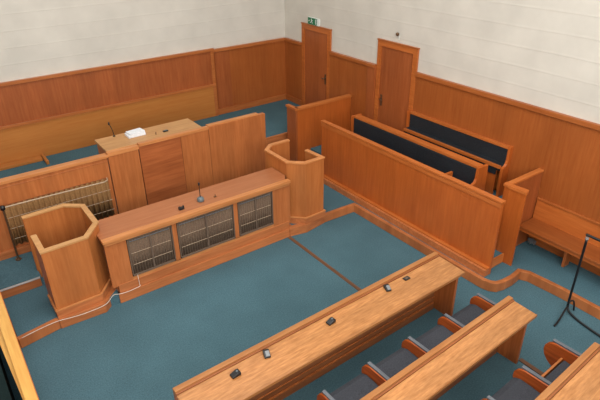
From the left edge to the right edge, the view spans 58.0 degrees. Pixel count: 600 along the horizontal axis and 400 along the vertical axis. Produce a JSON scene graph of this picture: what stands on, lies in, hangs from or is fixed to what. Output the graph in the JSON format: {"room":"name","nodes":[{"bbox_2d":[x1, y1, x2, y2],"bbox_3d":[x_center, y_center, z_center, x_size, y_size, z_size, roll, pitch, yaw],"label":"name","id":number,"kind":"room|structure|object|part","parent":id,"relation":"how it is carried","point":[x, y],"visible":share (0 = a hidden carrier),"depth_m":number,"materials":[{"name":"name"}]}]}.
{"room":"courtroom","nodes":[
{"label":"courtroom","id":0,"kind":"room"},
{"bbox_2d":[0,247,103,289],"bbox_3d":[-3.639,0.871,8.441,2.030,0.140,0.865,-20,34,-31],"label":"step","id":1,"kind":"structure","parent":0,"point":[12,272],"depth_m":7.99,"materials":[{"name":"blue carpet"}]},
{"bbox_2d":[0,177,107,260],"bbox_3d":[-3.690,0.262,8.431,1.621,0.940,0.142,-22,35,-34],"label":"handrail","id":2,"kind":"object","parent":1,"relation":"on","point":[2,207],"visible":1,"depth_m":8.08,"materials":[{"name":"brown metal"}]},
{"bbox_3d":[-4.294,0.488,8.019,0.028,0.930,0.028,-20,34,-31],"label":"post","id":3,"kind":"part","parent":2,"relation":"part of","materials":[{"name":"brown metal"}]},
{"bbox_3d":[-3.665,-0.100,8.237,1.577,0.060,0.140,-23,36,-35],"label":"rail","id":4,"kind":"part","parent":2,"relation":"part of","materials":[{"name":"metal"}]},
{"bbox_2d":[0,0,284,81],"bbox_3d":[-4.576,-3.765,9.474,10.900,7.600,0.240,-20,34,-31],"label":"wall","id":5,"kind":"structure","parent":0,"point":[38,37],"depth_m":10.44,"materials":[{"name":"beige paint"}]},
{"bbox_2d":[0,48,218,164],"bbox_3d":[-5.289,-1.401,9.935,8.450,1.525,0.075,-20,34,-31],"label":"panelling","id":6,"kind":"object","parent":5,"relation":"attached to","point":[51,114],"visible":0.96,"depth_m":10.75,"materials":[{"name":"red wood"}]},
{"bbox_3d":[-5.296,-2.046,9.582,8.450,0.055,0.075,-20,34,-31],"label":"cap rail","id":7,"kind":"part","parent":6,"relation":"part of","materials":[{"name":"brown wood"}]},
{"bbox_3d":[-5.287,-1.359,9.935,8.430,0.050,0.041,-20,34,-31],"label":"dado rail","id":8,"kind":"part","parent":6,"relation":"part of","materials":[{"name":"brown wood"}]},
{"bbox_2d":[213,37,285,114],"bbox_3d":[-1.130,-2.899,12.625,1.940,1.490,0.075,-20,34,-31],"label":"panelling","id":9,"kind":"object","parent":5,"relation":"attached to","point":[248,75],"visible":0.97,"depth_m":12.59,"materials":[{"name":"brown wood"}]},
{"bbox_3d":[-1.137,-3.526,12.282,1.940,0.060,0.075,-20,34,-31],"label":"cap rail","id":10,"kind":"part","parent":9,"relation":"part of","materials":[{"name":"brown wood"}]},
{"bbox_3d":[-1.114,-2.296,12.940,1.940,0.130,0.032,-20,34,-31],"label":"skirting","id":11,"kind":"part","parent":9,"relation":"part of","materials":[{"name":"brown wood"}]},
{"bbox_2d":[0,99,299,210],"bbox_3d":[-2.513,-0.737,10.878,7.280,0.600,2.510,-20,34,-31],"label":"floor","id":12,"kind":"structure","parent":0,"point":[275,112],"depth_m":11.74,"materials":[{"name":"blue carpet"}]},
{"bbox_2d":[0,156,42,170],"bbox_3d":[-5.527,-0.600,10.011,1.420,0.048,0.180,-20,34,-31],"label":"plinth","id":13,"kind":"object","parent":12,"relation":"on","point":[18,163],"visible":1,"depth_m":10.15,"materials":[{"name":"brown wood"}]},
{"bbox_2d":[41,154,49,164],"bbox_3d":[-4.856,-0.780,10.304,0.050,0.068,0.425,-20,34,-31],"label":"divider","id":14,"kind":"object","parent":12,"relation":"on","point":[43,156],"visible":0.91,"depth_m":10.24,"materials":[{"name":"brown wood"}]},
{"bbox_2d":[266,132,286,146],"bbox_3d":[-0.585,-1.058,11.421,1.120,0.605,0.040,-20,34,-31],"label":"trim","id":15,"kind":"structure","parent":12,"relation":"attached to","point":[282,136],"depth_m":11.34,"materials":[{"name":"brown wood"}]},
{"bbox_2d":[0,212,599,399],"bbox_3d":[-0.406,2.262,6.500,10.700,0.200,14.000,-20,34,-31],"label":"floor","id":16,"kind":"structure","parent":0,"point":[147,345],"depth_m":7.35,"materials":[{"name":"blue carpet"}]},
{"bbox_2d":[0,356,14,399],"bbox_3d":[-3.656,2.262,5.357,1.475,0.960,5.000,-20,34,-31],"label":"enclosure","id":17,"kind":"object","parent":16,"relation":"on","point":[6,393],"visible":1,"depth_m":5.25,"materials":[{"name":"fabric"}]},
{"bbox_2d":[0,292,38,399],"bbox_3d":[-3.084,1.876,5.905,0.200,1.100,5.401,-19,34,-30],"label":"wall","id":18,"kind":"structure","parent":16,"relation":"on","point":[9,343],"depth_m":5.37,"materials":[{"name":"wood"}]},
{"bbox_2d":[0,276,39,291],"bbox_3d":[-3.979,1.197,7.699,0.530,0.017,0.030,-20,34,-31],"label":"trim","id":19,"kind":"structure","parent":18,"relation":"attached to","point":[19,284],"depth_m":7.68,"materials":[{"name":"metal"}]},
{"bbox_2d":[1,279,41,298],"bbox_3d":[-3.983,1.261,7.741,0.530,0.135,0.025,-20,34,-31],"label":"trim","id":20,"kind":"structure","parent":18,"relation":"attached to","point":[36,283],"depth_m":7.73,"materials":[{"name":"brown wood"}]},
{"bbox_2d":[17,318,60,347],"bbox_3d":[-3.435,1.748,7.131,0.070,0.155,0.528,25,37,38],"label":"trim","id":21,"kind":"structure","parent":18,"relation":"attached to","point":[51,328],"depth_m":7.10,"materials":[{"name":"brown wood"}]},
{"bbox_2d":[21,203,118,327],"bbox_3d":[-3.186,0.848,7.677,0.968,1.205,1.232,-20,34,-31],"label":"box","id":22,"kind":"object","parent":16,"relation":"on","point":[69,257],"visible":0.93,"depth_m":7.38,"materials":[{"name":"brown wood"}]},
{"bbox_3d":[-3.255,0.333,7.394,0.844,0.028,1.159,-20,34,-31],"label":"cap rail","id":23,"kind":"part","parent":22,"relation":"part of","materials":[{"name":"brown wood"}]},
{"bbox_3d":[-3.022,1.280,7.567,0.871,0.020,0.448,-20,34,-31],"label":"plinth moulding","id":24,"kind":"part","parent":22,"relation":"part of","materials":[{"name":"brown wood"}]},
{"bbox_2d":[22,275,139,337],"bbox_3d":[-2.938,1.442,7.346,1.635,0.245,0.110,-24,36,-36],"label":"cable","id":25,"kind":"object","parent":22,"relation":"attached to","point":[137,275],"visible":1,"depth_m":7.41,"materials":[{"name":"white plastic"}]},
{"bbox_2d":[97,167,290,302],"bbox_3d":[-1.553,0.468,8.474,3.110,1.075,0.645,-20,34,-31],"label":"desk","id":26,"kind":"object","parent":16,"relation":"on","point":[159,243],"visible":1,"depth_m":8.16,"materials":[{"name":"brown wood"}]},
{"bbox_2d":[129,227,172,273],"bbox_3d":[-2.125,0.718,7.768,0.586,0.585,0.004,-20,34,-31],"label":"grille","id":27,"kind":"object","parent":26,"relation":"attached to","point":[152,250],"depth_m":7.78,"materials":[{"name":"grey metal"}]},
{"bbox_2d":[128,227,173,273],"bbox_3d":[-2.136,0.714,7.782,0.625,0.620,0.022,-20,34,-31],"label":"pleated curtain","id":28,"kind":"object","parent":26,"relation":"hanging from","point":[149,252],"depth_m":7.78,"materials":[{"name":"brown fabric"}]},
{"bbox_3d":[-1.406,0.170,8.036,3.030,0.045,0.035,-20,34,-31],"label":"moulding","id":29,"kind":"part","parent":26,"relation":"part of","materials":[{"name":"brown wood"}]},
{"bbox_2d":[197,182,203,202],"bbox_3d":[-1.507,-0.124,8.127,0.112,0.315,0.110,-20,34,-31],"label":"gooseneck microphone","id":30,"kind":"object","parent":26,"relation":"on","point":[200,198],"visible":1,"depth_m":8.14,"materials":[{"name":"grey plastic"}]},
{"bbox_3d":[-1.425,0.793,8.408,2.420,0.125,0.040,-20,34,-31],"label":"rail","id":31,"kind":"part","parent":26,"relation":"part of","materials":[{"name":"brown wood"}]},
{"bbox_2d":[179,206,232,253],"bbox_3d":[-1.412,0.463,8.220,0.862,0.585,0.004,-20,34,-31],"label":"grille","id":32,"kind":"object","parent":26,"relation":"attached to","point":[208,230],"depth_m":8.23,"materials":[{"name":"grey metal"}]},
{"bbox_2d":[178,206,233,255],"bbox_3d":[-1.423,0.458,8.234,0.900,0.620,0.023,-20,34,-31],"label":"pleated curtain","id":33,"kind":"object","parent":26,"relation":"hanging from","point":[202,233],"depth_m":8.23,"materials":[{"name":"brown fabric"}]},
{"bbox_2d":[239,196,270,231],"bbox_3d":[-0.707,0.210,8.668,0.568,0.585,0.004,-20,34,-31],"label":"grille","id":34,"kind":"object","parent":26,"relation":"attached to","point":[254,212],"depth_m":8.68,"materials":[{"name":"grey metal"}]},
{"bbox_2d":[239,193,271,233],"bbox_3d":[-0.718,0.205,8.682,0.605,0.620,0.020,-19,34,-30],"label":"pleated curtain","id":35,"kind":"object","parent":26,"relation":"hanging from","point":[255,213],"depth_m":8.69,"materials":[{"name":"brown fabric"}]},
{"bbox_2d":[264,139,325,235],"bbox_3d":[-0.148,-0.235,9.491,0.769,1.305,1.077,-20,34,-31],"label":"box","id":36,"kind":"object","parent":16,"relation":"on","point":[307,213],"visible":0.78,"depth_m":9.19,"materials":[{"name":"brown wood"}]},
{"bbox_3d":[-0.144,-0.809,9.209,0.645,0.028,1.044,-20,34,-31],"label":"cap rail","id":37,"kind":"part","parent":36,"relation":"part of","materials":[{"name":"brown wood"}]},
{"bbox_3d":[0.101,0.255,9.377,0.757,0.020,0.254,-8,30,-13],"label":"plinth moulding","id":38,"kind":"part","parent":36,"relation":"part of","materials":[{"name":"brown wood"}]},
{"bbox_2d":[3,184,599,336],"bbox_3d":[0.282,1.416,7.668,7.260,0.150,8.300,-20,34,-31],"label":"platform","id":39,"kind":"object","parent":16,"relation":"on","point":[28,310],"visible":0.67,"depth_m":7.92,"materials":[{"name":"blue carpet"}]},
{"bbox_2d":[0,112,265,260],"bbox_3d":[-2.837,-0.392,9.369,4.990,1.450,0.720,-20,34,-31],"label":"bench","id":40,"kind":"object","parent":39,"relation":"on","point":[150,168],"visible":0.68,"depth_m":9.08,"materials":[{"name":"brown wood"}]},
{"bbox_3d":[-3.860,0.614,8.644,2.010,0.120,0.042,-20,34,-31],"label":"skirting","id":41,"kind":"part","parent":40,"relation":"part of","materials":[{"name":"brown wood"}]},
{"bbox_3d":[-3.903,-0.422,8.127,2.010,0.045,0.130,-20,34,-31],"label":"rail","id":42,"kind":"part","parent":40,"relation":"part of","materials":[{"name":"brown wood"}]},
{"bbox_3d":[-3.878,-0.334,8.138,2.010,0.010,0.012,-20,34,-31],"label":"moulding","id":43,"kind":"part","parent":40,"relation":"part of","materials":[{"name":"brown wood"}]},
{"bbox_3d":[-3.898,0.123,8.418,2.000,1.200,0.060,-20,34,-31],"label":"panel","id":44,"kind":"part","parent":40,"relation":"part of","materials":[{"name":"brown wood"}]},
{"bbox_2d":[4,179,113,245],"bbox_3d":[-3.723,0.172,8.481,1.550,0.670,0.066,-20,34,-31],"label":"pleated curtain","id":45,"kind":"object","parent":40,"relation":"hanging from","point":[99,199],"depth_m":8.41,"materials":[{"name":"fabric"}]},
{"bbox_3d":[-3.709,0.054,8.393,1.560,0.009,0.009,-20,34,-31],"label":"curtain rod","id":46,"kind":"part","parent":40,"relation":"part of","materials":[{"name":"metal"}]},
{"bbox_3d":[-3.224,-0.524,9.056,0.040,0.790,0.550,-20,34,-31],"label":"panel","id":47,"kind":"part","parent":40,"relation":"part of","materials":[{"name":"brown wood"}]},
{"bbox_3d":[-2.868,-0.800,8.745,0.515,0.065,0.080,-20,34,-31],"label":"rail","id":48,"kind":"part","parent":40,"relation":"part of","materials":[{"name":"brown wood"}]},
{"bbox_3d":[-2.871,-0.196,9.085,0.500,1.380,0.075,-20,34,-31],"label":"panel","id":49,"kind":"part","parent":40,"relation":"part of","materials":[{"name":"brown wood"}]},
{"bbox_2d":[124,132,145,138],"bbox_3d":[-2.805,-1.125,9.208,0.300,0.039,0.206,-20,34,-31],"label":"bundle","id":50,"kind":"object","parent":40,"relation":"on","point":[143,133],"visible":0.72,"depth_m":9.14,"materials":[{"name":"white paper"}]},
{"bbox_2d":[126,128,144,135],"bbox_3d":[-2.800,-1.160,9.200,0.270,0.029,0.186,-24,37,-36],"label":"bundle","id":51,"kind":"object","parent":50,"relation":"on","point":[138,130],"visible":1,"depth_m":9.17,"materials":[{"name":"white paper"}]},
{"bbox_3d":[-2.359,-0.388,9.409,0.740,1.395,0.070,-20,34,-31],"label":"panel","id":52,"kind":"part","parent":40,"relation":"part of","materials":[{"name":"brown wood"}]},
{"bbox_3d":[-2.141,-1.089,9.191,1.275,0.050,0.080,-20,34,-31],"label":"rail","id":53,"kind":"part","parent":40,"relation":"part of","materials":[{"name":"brown wood"}]},
{"bbox_3d":[-1.842,-0.573,9.737,0.530,1.395,0.070,-20,34,-31],"label":"panel","id":54,"kind":"part","parent":40,"relation":"part of","materials":[{"name":"brown wood"}]},
{"bbox_3d":[-1.221,-1.456,9.800,1.040,0.030,0.095,-20,34,-31],"label":"rail","id":55,"kind":"part","parent":40,"relation":"part of","materials":[{"name":"brown wood"}]},
{"bbox_3d":[-1.154,-1.319,9.909,1.180,0.325,0.084,-20,34,-31],"label":"panel","id":56,"kind":"part","parent":40,"relation":"part of","materials":[{"name":"brown wood"}]},
{"bbox_3d":[-1.150,-0.804,10.192,1.180,1.350,0.080,-20,34,-31],"label":"panel","id":57,"kind":"part","parent":40,"relation":"part of","materials":[{"name":"brown wood"}]},
{"bbox_2d":[286,94,351,160],"bbox_3d":[0.406,-1.489,11.448,1.450,1.315,0.360,-20,34,-31],"label":"screen","id":58,"kind":"object","parent":39,"relation":"on","point":[304,128],"visible":0.75,"depth_m":11.13,"materials":[{"name":"brown wood"}]},
{"bbox_3d":[-0.156,-1.849,10.796,0.080,0.045,0.350,-20,34,-31],"label":"rail","id":59,"kind":"part","parent":58,"relation":"part of","materials":[{"name":"brown wood"}]},
{"bbox_3d":[-0.150,-1.273,11.111,0.050,1.270,0.310,-20,34,-31],"label":"panel","id":60,"kind":"part","parent":58,"relation":"part of","materials":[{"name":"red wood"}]},
{"bbox_3d":[0.488,-2.003,11.063,1.415,0.045,0.110,-20,34,-31],"label":"rail","id":61,"kind":"part","parent":58,"relation":"part of","materials":[{"name":"brown wood"}]},
{"bbox_2d":[321,120,505,276],"bbox_3d":[1.591,-0.198,9.147,0.172,1.235,4.040,-20,34,-31],"label":"barrier","id":62,"kind":"object","parent":39,"relation":"on","point":[461,220],"visible":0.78,"depth_m":8.79,"materials":[{"name":"brown wood"}]},
{"bbox_3d":[1.579,0.314,9.384,0.098,0.110,3.980,-20,34,-31],"label":"skirting","id":63,"kind":"part","parent":62,"relation":"part of","materials":[{"name":"brown wood"}]},
{"bbox_3d":[1.593,0.250,9.361,0.061,0.025,3.980,-20,34,-31],"label":"skirting moulding","id":64,"kind":"part","parent":62,"relation":"part of","materials":[{"name":"brown wood"}]},
{"bbox_3d":[1.591,-0.677,8.889,0.011,0.065,4.020,-20,34,-31],"label":"rail","id":65,"kind":"part","parent":62,"relation":"part of","materials":[{"name":"brown wood"}]},
{"bbox_3d":[1.619,-0.738,8.879,0.090,0.030,4.040,-20,34,-31],"label":"rail","id":66,"kind":"part","parent":62,"relation":"part of","materials":[{"name":"brown wood"}]},
{"bbox_2d":[325,203,599,319],"bbox_3d":[2.939,1.120,8.149,6.108,0.155,0.715,22,36,35],"label":"trim","id":67,"kind":"structure","parent":39,"relation":"attached to","point":[545,284],"depth_m":8.07,"materials":[{"name":"brown wood"}]},
{"bbox_2d":[495,168,543,265],"bbox_3d":[3.418,0.262,8.234,0.878,1.270,0.384,-20,34,-31],"label":"screen","id":68,"kind":"object","parent":39,"relation":"on","point":[520,194],"visible":0.85,"depth_m":8.06,"materials":[{"name":"brown wood"}]},
{"bbox_3d":[3.108,0.391,8.052,0.076,1.225,0.358,-22,35,-33],"label":"return panel","id":69,"kind":"part","parent":68,"relation":"part of","materials":[{"name":"brown wood"}]},
{"bbox_3d":[3.372,0.210,8.360,0.793,1.240,0.070,-20,34,-31],"label":"cross panel","id":70,"kind":"part","parent":68,"relation":"part of","materials":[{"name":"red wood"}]},
{"bbox_2d":[527,237,535,244],"bbox_3d":[3.717,0.667,8.689,0.088,0.106,0.139,-9,30,-15],"label":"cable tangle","id":71,"kind":"object","parent":39,"relation":"on","point":[531,241],"visible":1,"depth_m":8.68,"materials":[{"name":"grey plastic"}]},
{"bbox_2d":[520,197,599,268],"bbox_3d":[4.420,0.928,7.481,0.420,0.805,2.935,-20,34,-31],"label":"bench","id":72,"kind":"object","parent":39,"relation":"on","point":[564,229],"visible":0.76,"depth_m":8.09,"materials":[{"name":"brown wood"}]},
{"bbox_3d":[4.410,0.907,7.462,0.395,0.040,2.935,-20,34,-31],"label":"seat","id":73,"kind":"part","parent":72,"relation":"part of","materials":[{"name":"brown wood"}]},
{"bbox_3d":[4.015,0.812,8.113,0.140,0.410,0.040,-20,34,-31],"label":"leg","id":74,"kind":"part","parent":72,"relation":"part of","materials":[{"name":"brown wood"}]},
{"bbox_3d":[4.572,0.686,7.476,0.040,0.330,2.935,-20,34,-31],"label":"backrest","id":75,"kind":"part","parent":72,"relation":"part of","materials":[{"name":"brown wood"}]},
{"bbox_3d":[4.572,0.532,7.394,0.034,0.030,2.935,-20,34,-31],"label":"rail","id":76,"kind":"part","parent":72,"relation":"part of","materials":[{"name":"brown wood"}]},
{"bbox_2d":[172,252,464,399],"bbox_3d":[0.446,1.740,6.334,3.860,0.858,0.512,-20,34,-32],"label":"desk","id":77,"kind":"object","parent":16,"relation":"on","point":[307,350],"visible":0.95,"depth_m":6.21,"materials":[{"name":"brown wood"}]},
{"bbox_2d":[230,369,240,378],"bbox_3d":[-0.653,1.750,5.459,0.100,0.055,0.068,-21,35,-32],"label":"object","id":78,"kind":"object","parent":77,"relation":"on","point":[236,372],"visible":1,"depth_m":5.45,"materials":[{"name":"black plastic"}]},
{"bbox_2d":[262,349,270,358],"bbox_3d":[-0.352,1.617,5.699,0.068,0.048,0.100,-9,30,-15],"label":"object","id":79,"kind":"object","parent":77,"relation":"on","point":[266,352],"visible":1,"depth_m":5.68,"materials":[{"name":"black plastic"}]},
{"bbox_2d":[326,317,335,325],"bbox_3d":[0.349,1.370,6.132,0.100,0.055,0.068,-24,36,-36],"label":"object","id":80,"kind":"object","parent":77,"relation":"on","point":[331,320],"visible":1,"depth_m":6.12,"materials":[{"name":"black plastic"}]},
{"bbox_3d":[0.359,1.725,6.448,3.730,0.778,0.035,-20,34,-32],"label":"modesty panel","id":81,"kind":"part","parent":77,"relation":"part of","materials":[{"name":"brown wood"}]},
{"bbox_3d":[0.374,1.892,6.519,3.730,0.015,0.010,-20,34,-32],"label":"panel moulding","id":82,"kind":"part","parent":77,"relation":"part of","materials":[{"name":"brown wood"}]},
{"bbox_3d":[0.377,1.979,6.564,3.730,0.020,0.015,-20,34,-32],"label":"skirting moulding","id":83,"kind":"part","parent":77,"relation":"part of","materials":[{"name":"brown wood"}]},
{"bbox_3d":[0.379,2.032,6.591,3.730,0.100,0.020,-20,34,-32],"label":"skirting","id":84,"kind":"part","parent":77,"relation":"part of","materials":[{"name":"brown wood"}]},
{"bbox_2d":[383,284,391,291],"bbox_3d":[1.077,1.078,6.654,0.068,0.048,0.100,-9,30,-15],"label":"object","id":85,"kind":"object","parent":77,"relation":"on","point":[386,287],"visible":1,"depth_m":6.64,"materials":[{"name":"black plastic"}]},
{"bbox_3d":[1.940,1.196,7.382,0.045,0.777,0.428,-20,34,-32],"label":"panel","id":86,"kind":"part","parent":77,"relation":"part of","materials":[{"name":"brown wood"}]},
{"bbox_2d":[288,236,361,290],"bbox_3d":[0.567,1.122,8.350,0.060,0.006,2.560,-20,34,-31],"label":"trim","id":87,"kind":"structure","parent":16,"relation":"on","point":[290,237],"depth_m":8.54,"materials":[{"name":"brown wood"}]},
{"bbox_2d":[317,293,496,399],"bbox_3d":[1.094,1.994,6.152,3.285,0.575,0.435,-21,34,-32],"label":"bank","id":88,"kind":"object","parent":16,"relation":"on","point":[372,376],"visible":0.51,"depth_m":6.20,"materials":[{"name":"grey fabric"}]},
{"bbox_3d":[0.583,2.112,5.775,0.581,0.119,0.391,-21,34,-32],"label":"seat","id":89,"kind":"part","parent":88,"relation":"part of","materials":[{"name":"grey fabric"}]},
{"bbox_3d":[1.095,1.919,6.116,0.581,0.119,0.391,-21,34,-32],"label":"seat","id":90,"kind":"part","parent":88,"relation":"part of","materials":[{"name":"grey fabric"}]},
{"bbox_3d":[1.607,1.726,6.458,0.581,0.119,0.391,-21,34,-32],"label":"seat","id":91,"kind":"part","parent":88,"relation":"part of","materials":[{"name":"grey fabric"}]},
{"bbox_3d":[2.119,1.534,6.800,0.581,0.119,0.391,-21,34,-32],"label":"seat","id":92,"kind":"part","parent":88,"relation":"part of","materials":[{"name":"grey fabric"}]},
{"bbox_2d":[360,296,536,399],"bbox_3d":[1.130,2.173,5.524,3.820,0.863,0.382,-21,35,-33],"label":"desk","id":93,"kind":"object","parent":16,"relation":"on","point":[501,329],"visible":1,"depth_m":5.77,"materials":[{"name":"brown wood"}]},
{"bbox_3d":[1.022,2.147,5.656,3.690,0.783,0.035,-21,35,-33],"label":"modesty panel","id":94,"kind":"part","parent":93,"relation":"part of","materials":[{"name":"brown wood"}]},
{"bbox_3d":[2.580,1.619,6.592,0.045,0.782,0.298,-21,35,-33],"label":"panel","id":95,"kind":"part","parent":93,"relation":"part of","materials":[{"name":"brown wood"}]},
{"bbox_2d":[519,358,542,374],"bbox_3d":[2.861,2.061,6.580,0.060,0.012,0.420,-20,34,-31],"label":"trim","id":96,"kind":"structure","parent":16,"relation":"on","point":[521,360],"depth_m":6.61,"materials":[{"name":"brown wood"}]},
{"bbox_2d":[481,339,581,399],"bbox_3d":[2.258,2.210,5.734,1.995,0.575,0.435,-22,35,-33],"label":"bank","id":97,"kind":"object","parent":16,"relation":"on","point":[525,384],"visible":0.62,"depth_m":5.87,"materials":[{"name":"grey fabric"}]},
{"bbox_3d":[2.258,2.135,5.699,0.581,0.119,0.391,-22,35,-33],"label":"seat","id":98,"kind":"part","parent":97,"relation":"part of","materials":[{"name":"grey fabric"}]},
{"bbox_3d":[2.829,1.977,5.977,0.581,0.097,0.172,-22,35,-33],"label":"seat","id":99,"kind":"part","parent":97,"relation":"part of","materials":[{"name":"grey fabric"}]},
{"bbox_2d":[535,342,599,399],"bbox_3d":[1.800,2.563,4.761,3.790,0.898,0.432,-22,35,-33],"label":"desk","id":100,"kind":"object","parent":16,"relation":"on","point":[580,380],"visible":1,"depth_m":5.30,"materials":[{"name":"brown wood"}]},
{"bbox_2d":[554,233,599,336],"bbox_3d":[3.870,1.241,6.747,0.522,1.256,1.133,-20,34,-31],"label":"stand","id":101,"kind":"object","parent":16,"relation":"on","point":[587,234],"visible":1,"depth_m":7.23,"materials":[{"name":"metal"}]},
{"bbox_3d":[3.998,0.654,6.549,0.036,0.038,1.116,-20,34,-31],"label":"arm","id":102,"kind":"part","parent":101,"relation":"part of","materials":[{"name":"black paint"}]},
{"bbox_2d":[311,145,320,154],"bbox_3d":[0.843,-0.969,11.463,1.120,0.380,0.570,-20,34,-31],"label":"floor","id":103,"kind":"structure","parent":0,"point":[317,149],"depth_m":11.22,"materials":[{"name":"blue carpet"}]},
{"bbox_2d":[284,0,599,123],"bbox_3d":[3.809,-2.624,7.218,0.320,7.600,13.800,-20,34,-31],"label":"wall","id":104,"kind":"structure","parent":0,"point":[545,54],"depth_m":8.37,"materials":[{"name":"beige paint"}]},
{"bbox_2d":[284,38,301,105],"bbox_3d":[-0.152,-3.048,12.877,0.075,1.490,0.675,-20,34,-31],"label":"panelling","id":105,"kind":"object","parent":104,"relation":"attached to","point":[293,48],"visible":0.95,"depth_m":12.85,"materials":[{"name":"brown wood"}]},
{"bbox_3d":[-0.162,-3.677,12.537,0.075,0.060,0.665,-20,34,-31],"label":"cap rail","id":106,"kind":"part","parent":105,"relation":"part of","materials":[{"name":"brown wood"}]},
{"bbox_3d":[-0.153,-2.443,13.187,0.032,0.130,0.635,-20,34,-31],"label":"skirting","id":107,"kind":"part","parent":105,"relation":"part of","materials":[{"name":"brown wood"}]},
{"bbox_2d":[308,17,319,25],"bbox_3d":[0.296,-3.868,11.721,0.061,0.150,0.380,-20,34,-31],"label":"exit sign","id":108,"kind":"object","parent":104,"relation":"attached to","point":[311,20],"visible":1,"depth_m":11.68,"materials":[{"name":"green plastic"}]},
{"bbox_2d":[301,22,331,104],"bbox_3d":[0.347,-2.920,12.168,0.109,1.937,1.054,-20,34,-31],"label":"door","id":109,"kind":"structure","parent":104,"relation":"in","point":[316,40],"depth_m":12.09,"materials":[{"name":"red wood"}]},
{"bbox_2d":[329,51,367,130],"bbox_3d":[1.017,-2.026,11.611,0.075,2.090,1.245,-20,34,-31],"label":"panelling","id":110,"kind":"object","parent":104,"relation":"attached to","point":[348,75],"visible":0.56,"depth_m":11.32,"materials":[{"name":"brown wood"}]},
{"bbox_3d":[1.010,-2.915,11.120,0.075,0.060,1.235,-20,34,-31],"label":"cap rail","id":111,"kind":"part","parent":110,"relation":"part of","materials":[{"name":"brown wood"}]},
{"bbox_2d":[365,62,376,119],"bbox_3d":[1.421,-1.745,11.079,0.090,2.100,0.225,-20,34,-31],"label":"panelling","id":112,"kind":"object","parent":104,"relation":"attached to","point":[371,69],"visible":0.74,"depth_m":10.80,"materials":[{"name":"red wood"}]},
{"bbox_3d":[1.409,-2.642,10.593,0.090,0.060,0.215,-20,34,-31],"label":"cap rail","id":113,"kind":"part","parent":112,"relation":"part of","materials":[{"name":"brown wood"}]},
{"bbox_2d":[373,38,419,131],"bbox_3d":[1.794,-1.991,10.373,0.109,2.002,1.044,-20,34,-31],"label":"door","id":114,"kind":"structure","parent":104,"relation":"in","point":[397,63],"depth_m":10.26,"materials":[{"name":"red wood"}]},
{"bbox_2d":[413,72,599,275],"bbox_3d":[4.331,0.102,7.560,0.065,2.180,7.585,-20,34,-31],"label":"panelling","id":115,"kind":"object","parent":104,"relation":"attached to","point":[566,147],"visible":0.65,"depth_m":8.24,"materials":[{"name":"brown wood"}]},
{"bbox_3d":[4.327,-0.820,7.047,0.065,0.070,7.565,-20,34,-31],"label":"cap rail","id":116,"kind":"part","parent":115,"relation":"part of","materials":[{"name":"brown wood"}]},
{"bbox_3d":[5.141,1.520,7.065,0.026,0.150,4.840,-20,34,-31],"label":"skirting","id":117,"kind":"part","parent":115,"relation":"part of","materials":[{"name":"brown wood"}]},
{"bbox_2d":[493,249,501,257],"bbox_3d":[2.120,0.043,9.827,1.280,0.150,3.980,-20,34,-31],"label":"floor","id":118,"kind":"structure","parent":0,"point":[496,253],"depth_m":8.24,"materials":[{"name":"blue carpet"}]},
{"bbox_2d":[491,253,503,267],"bbox_3d":[2.944,0.935,8.174,0.400,0.155,0.025,-20,34,-31],"label":"trim","id":119,"kind":"structure","parent":118,"relation":"attached to","point":[498,259],"depth_m":8.19,"materials":[{"name":"brown wood"}]},
{"bbox_3d":[1.906,-0.202,9.967,0.580,0.150,3.300,-20,34,-31],"label":"floor","id":120,"kind":"structure","parent":0,"visible":0},
{"bbox_2d":[351,113,487,190],"bbox_3d":[1.874,-0.641,9.613,0.540,0.960,2.990,-20,34,-31],"label":"pew","id":121,"kind":"object","parent":120,"relation":"on","point":[469,171],"visible":0.4,"depth_m":9.23,"materials":[{"name":"brown wood"}]},
{"bbox_3d":[1.115,-1.239,10.732,0.275,0.950,0.045,-20,34,-31],"label":"panel","id":122,"kind":"part","parent":121,"relation":"part of","materials":[{"name":"brown wood"}]},
{"bbox_3d":[1.951,-1.073,9.444,0.140,0.040,2.900,-20,34,-31],"label":"rail","id":123,"kind":"part","parent":121,"relation":"part of","materials":[{"name":"brown wood"}]},
{"bbox_3d":[2.741,-0.073,8.568,0.540,0.950,0.045,-20,34,-31],"label":"panel","id":124,"kind":"part","parent":121,"relation":"part of","materials":[{"name":"brown wood"}]},
{"bbox_3d":[2.419,-0.390,9.988,0.380,0.450,3.730,-20,34,-31],"label":"floor","id":125,"kind":"structure","parent":0,"visible":0},
{"bbox_2d":[403,110,512,196],"bbox_3d":[2.650,-0.864,9.489,0.215,0.855,2.210,-20,34,-31],"label":"pew","id":126,"kind":"object","parent":125,"relation":"on","point":[483,150],"visible":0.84,"depth_m":9.14,"materials":[{"name":"brown wood"}]},
{"bbox_3d":[2.057,-1.294,10.288,0.105,0.855,0.045,-20,34,-31],"label":"panel","id":127,"kind":"part","parent":126,"relation":"part of","materials":[{"name":"brown wood"}]},
{"bbox_2d":[406,127,503,170],"bbox_3d":[2.643,-0.925,9.450,0.140,0.100,2.120,-20,34,-31],"label":"seat cushion","id":128,"kind":"object","parent":126,"relation":"on","point":[494,164],"depth_m":9.29,"materials":[{"name":"black fabric"}]},
{"bbox_2d":[409,114,507,163],"bbox_3d":[2.686,-1.090,9.397,0.030,0.280,2.110,-20,34,-31],"label":"cushion","id":129,"kind":"object","parent":126,"relation":"on","point":[496,151],"depth_m":9.27,"materials":[{"name":"black fabric"}]},
{"bbox_3d":[2.696,-1.235,9.328,0.080,0.040,2.120,-20,34,-31],"label":"rail","id":130,"kind":"part","parent":126,"relation":"part of","materials":[{"name":"brown wood"}]},
{"bbox_3d":[2.716,-0.894,9.528,0.040,0.770,2.120,-20,34,-31],"label":"backrest","id":131,"kind":"part","parent":126,"relation":"part of","materials":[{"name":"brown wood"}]},
{"bbox_3d":[3.295,-0.452,8.723,0.195,0.855,0.045,-20,34,-31],"label":"panel","id":132,"kind":"part","parent":126,"relation":"part of","materials":[{"name":"brown wood"}]}
]}

